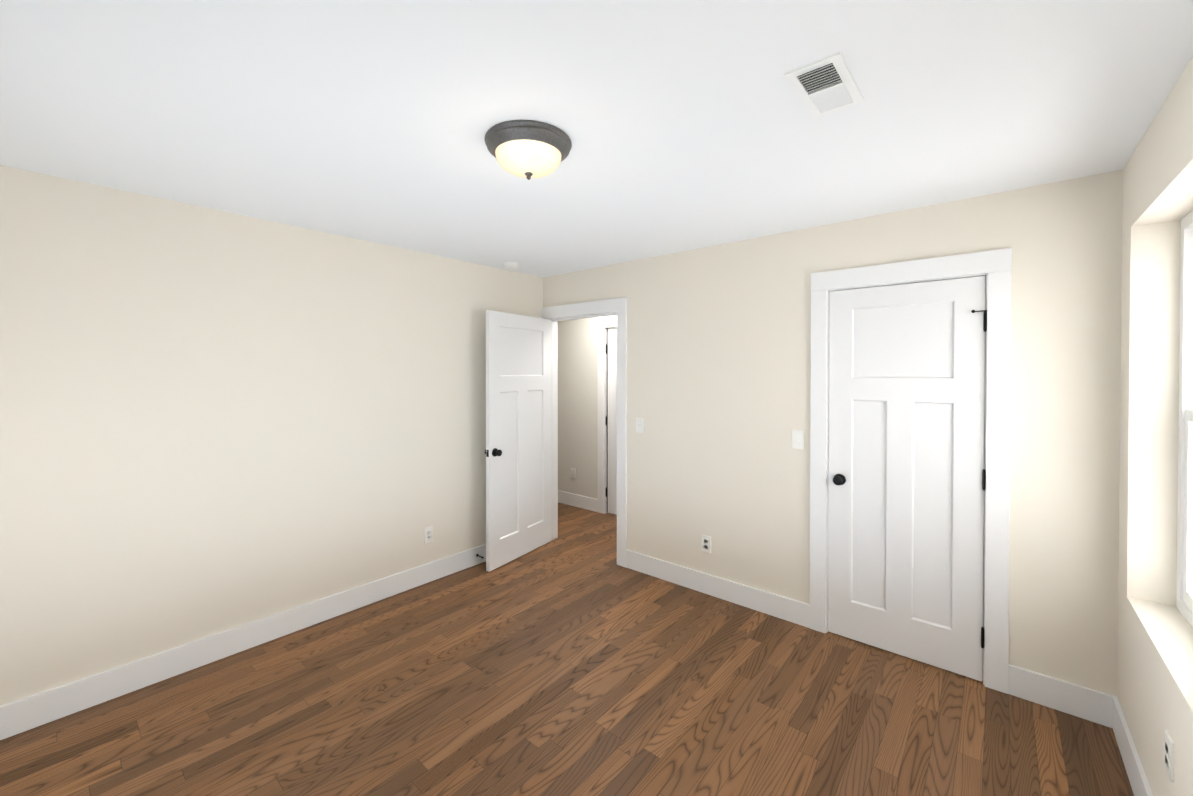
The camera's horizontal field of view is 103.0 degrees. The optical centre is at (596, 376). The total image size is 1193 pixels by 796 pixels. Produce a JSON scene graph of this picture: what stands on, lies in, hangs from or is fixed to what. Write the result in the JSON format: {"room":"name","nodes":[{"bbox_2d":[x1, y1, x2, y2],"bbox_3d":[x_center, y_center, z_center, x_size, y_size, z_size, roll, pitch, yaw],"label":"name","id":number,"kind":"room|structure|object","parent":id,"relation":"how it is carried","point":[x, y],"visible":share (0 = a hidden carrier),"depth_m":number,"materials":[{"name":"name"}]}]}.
{"room":"empty bedroom","nodes":[
{"label":"empty bedroom","id":0,"kind":"room"},
{"bbox_2d":[0,165,542,705],"bbox_3d":[-1.802,0.314,2.973,0.120,2.440,4.140,0,1,40],"label":"wall","id":1,"kind":"structure","parent":0,"point":[212,421],"depth_m":2.54,"materials":[{"name":"beige paint"}]},
{"bbox_2d":[0,544,485,739],"bbox_3d":[-1.757,1.464,2.933,0.015,0.140,3.881,0,1,40],"label":"baseboard","id":2,"kind":"structure","parent":1,"relation":"attached to","point":[32,711],"depth_m":2.53,"materials":[{"name":"white wood"}]},
{"bbox_2d":[424,526,432,543],"bbox_3d":[-1.248,1.178,3.535,0.010,0.115,0.070,0,1,40],"label":"outlet","id":3,"kind":"object","parent":1,"relation":"attached to","point":[428,534],"visible":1,"depth_m":3.53,"materials":[{"name":"white plastic"}]},
{"bbox_2d":[0,502,1133,795],"bbox_3d":[-0.647,1.587,2.663,7.260,0.100,5.140,0,1,40],"label":"floor","id":4,"kind":"structure","parent":0,"point":[572,658],"depth_m":2.17,"materials":[{"name":"brown wood"}]},
{"bbox_2d":[558,315,616,498],"bbox_3d":[0.074,0.291,5.329,4.900,2.440,0.120,0,1,40],"label":"wall","id":5,"kind":"structure","parent":0,"point":[578,395],"depth_m":5.49,"materials":[{"name":"beige paint"}]},
{"bbox_2d":[571,468,575,478],"bbox_3d":[-0.273,1.129,5.546,0.070,0.115,0.010,0,1,40],"label":"outlet","id":6,"kind":"object","parent":5,"relation":"attached to","point":[573,472],"visible":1,"depth_m":5.54,"materials":[{"name":"white plastic"}]},
{"bbox_2d":[558,490,597,511],"bbox_3d":[0.031,1.442,5.288,4.660,0.140,0.015,0,1,40],"label":"baseboard","id":7,"kind":"structure","parent":5,"relation":"attached to","point":[581,501],"depth_m":5.48,"materials":[{"name":"white wood"}]},
{"bbox_2d":[597,316,616,513],"bbox_3d":[0.438,0.435,5.008,1.000,2.158,0.141,0,1,40],"label":"door frame","id":8,"kind":"structure","parent":5,"relation":"attached to","point":[603,323],"depth_m":5.24,"materials":[{"name":"white wood"}]},
{"bbox_2d":[606,328,616,514],"bbox_3d":[0.432,0.489,4.998,0.817,2.030,0.161,0,1,40],"label":"hall door","id":9,"kind":"structure","parent":5,"relation":"in","point":[611,420],"depth_m":5.20,"materials":[{"name":"white wood"}]},
{"bbox_2d":[0,0,1192,276],"bbox_3d":[-0.952,-0.956,2.897,6.460,0.100,5.140,0,1,40],"label":"ceiling","id":10,"kind":"structure","parent":0,"point":[688,124],"depth_m":1.58,"materials":[{"name":"white paint"}]},
{"bbox_2d":[503,262,518,269],"bbox_3d":[-0.693,-0.894,3.861,0.132,0.041,0.132,0,1,40],"label":"smoke detector","id":11,"kind":"object","parent":10,"relation":"attached to","point":[511,265],"visible":1,"depth_m":3.82,"materials":[{"name":"white plastic"}]},
{"bbox_2d":[485,120,571,179],"bbox_3d":[-0.259,-0.822,1.813,0.328,0.146,0.328,0,1,40],"label":"flush-mount ceiling light","id":12,"kind":"object","parent":10,"relation":"attached to","point":[528,149],"visible":1,"depth_m":1.72,"materials":[{"name":"white glass"}]},
{"bbox_2d":[784,52,863,117],"bbox_3d":[0.708,-0.886,1.466,0.150,0.012,0.300,0,1,40],"label":"ceiling vent","id":13,"kind":"object","parent":10,"relation":"in","point":[826,85],"visible":1,"depth_m":1.45,"materials":[{"name":"white plastic"}]},
{"bbox_2d":[543,170,1122,695],"bbox_3d":[0.932,0.311,3.292,3.640,2.440,0.120,0,1,40],"label":"wall","id":14,"kind":"structure","parent":0,"point":[719,370],"depth_m":2.81,"materials":[{"name":"beige paint"}]},
{"bbox_2d":[485,310,551,571],"bbox_3d":[-0.636,0.499,4.027,0.161,2.030,0.814,0,1,32],"label":"bedroom door","id":15,"kind":"structure","parent":14,"relation":"in","point":[518,451],"depth_m":3.97,"materials":[{"name":"white wood"}]},
{"bbox_2d":[550,312,616,539],"bbox_3d":[-0.097,0.491,4.165,0.841,2.063,0.120,0,1,40],"label":"trim","id":16,"kind":"structure","parent":14,"relation":"attached to","point":[555,428],"depth_m":4.42,"materials":[{"name":"white wood"}]},
{"bbox_2d":[542,297,626,566],"bbox_3d":[-0.133,0.444,4.103,0.970,2.158,0.021,0,1,40],"label":"door frame","id":17,"kind":"structure","parent":14,"relation":"attached to","point":[618,306],"depth_m":3.82,"materials":[{"name":"white wood"}]},
{"bbox_2d":[636,418,643,432],"bbox_3d":[0.333,0.384,3.708,0.070,0.115,0.020,0,1,40],"label":"light switch","id":18,"kind":"object","parent":14,"relation":"attached to","point":[639,425],"visible":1,"depth_m":3.71,"materials":[{"name":"white plastic"}]},
{"bbox_2d":[702,535,710,552],"bbox_3d":[0.774,1.180,3.350,0.070,0.115,0.010,0,1,40],"label":"outlet","id":19,"kind":"object","parent":14,"relation":"attached to","point":[706,543],"visible":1,"depth_m":3.34,"materials":[{"name":"white plastic"}]},
{"bbox_2d":[626,550,809,627],"bbox_3d":[0.772,1.460,3.350,1.395,0.140,0.015,0,1,40],"label":"baseboard","id":20,"kind":"structure","parent":14,"relation":"attached to","point":[780,607],"depth_m":3.25,"materials":[{"name":"white wood"}]},
{"bbox_2d":[792,430,803,448],"bbox_3d":[1.243,0.391,2.938,0.070,0.115,0.020,0,1,40],"label":"light switch","id":21,"kind":"object","parent":14,"relation":"attached to","point":[797,439],"visible":1,"depth_m":2.94,"materials":[{"name":"white plastic"}]},
{"bbox_2d":[828,276,986,681],"bbox_3d":[1.670,0.512,2.615,0.736,2.030,0.161,0,1,40],"label":"closet door","id":22,"kind":"structure","parent":14,"relation":"in","point":[906,479],"depth_m":2.57,"materials":[{"name":"white wood"}]},
{"bbox_2d":[810,248,1011,693],"bbox_3d":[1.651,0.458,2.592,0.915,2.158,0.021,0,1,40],"label":"trim","id":23,"kind":"structure","parent":14,"relation":"attached to","point":[996,265],"depth_m":2.35,"materials":[{"name":"white wood"}]},
{"bbox_2d":[1008,664,1112,727],"bbox_3d":[2.134,1.471,2.197,0.345,0.140,0.015,0,1,40],"label":"baseboard","id":24,"kind":"structure","parent":14,"relation":"attached to","point":[1092,705],"depth_m":2.18,"materials":[{"name":"white wood"}]},
{"bbox_2d":[1117,56,1192,795],"bbox_3d":[1.145,0.337,0.557,0.220,2.440,4.020,0,1,40],"label":"wall","id":25,"kind":"structure","parent":0,"point":[1155,669],"depth_m":1.86,"materials":[{"name":"beige paint"}]},
{"bbox_2d":[1112,695,1152,795],"bbox_3d":[1.021,1.486,0.604,0.015,0.140,3.885,0,1,40],"label":"baseboard","id":26,"kind":"structure","parent":25,"relation":"attached to","point":[1138,780],"depth_m":1.83,"materials":[{"name":"white wood"}]},
{"bbox_2d":[1165,730,1173,781],"bbox_3d":[1.736,1.148,1.441,0.010,0.115,0.070,0,1,40],"label":"outlet","id":27,"kind":"object","parent":25,"relation":"attached to","point":[1169,754],"visible":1,"depth_m":1.43,"materials":[{"name":"white plastic"}]},
{"bbox_2d":[1176,211,1192,627],"bbox_3d":[2.012,0.150,1.492,0.075,1.505,0.870,0,1,40],"label":"window","id":28,"kind":"structure","parent":25,"relation":"in","point":[1184,599],"depth_m":1.80,"materials":[{"name":"white plastic"}]}
]}

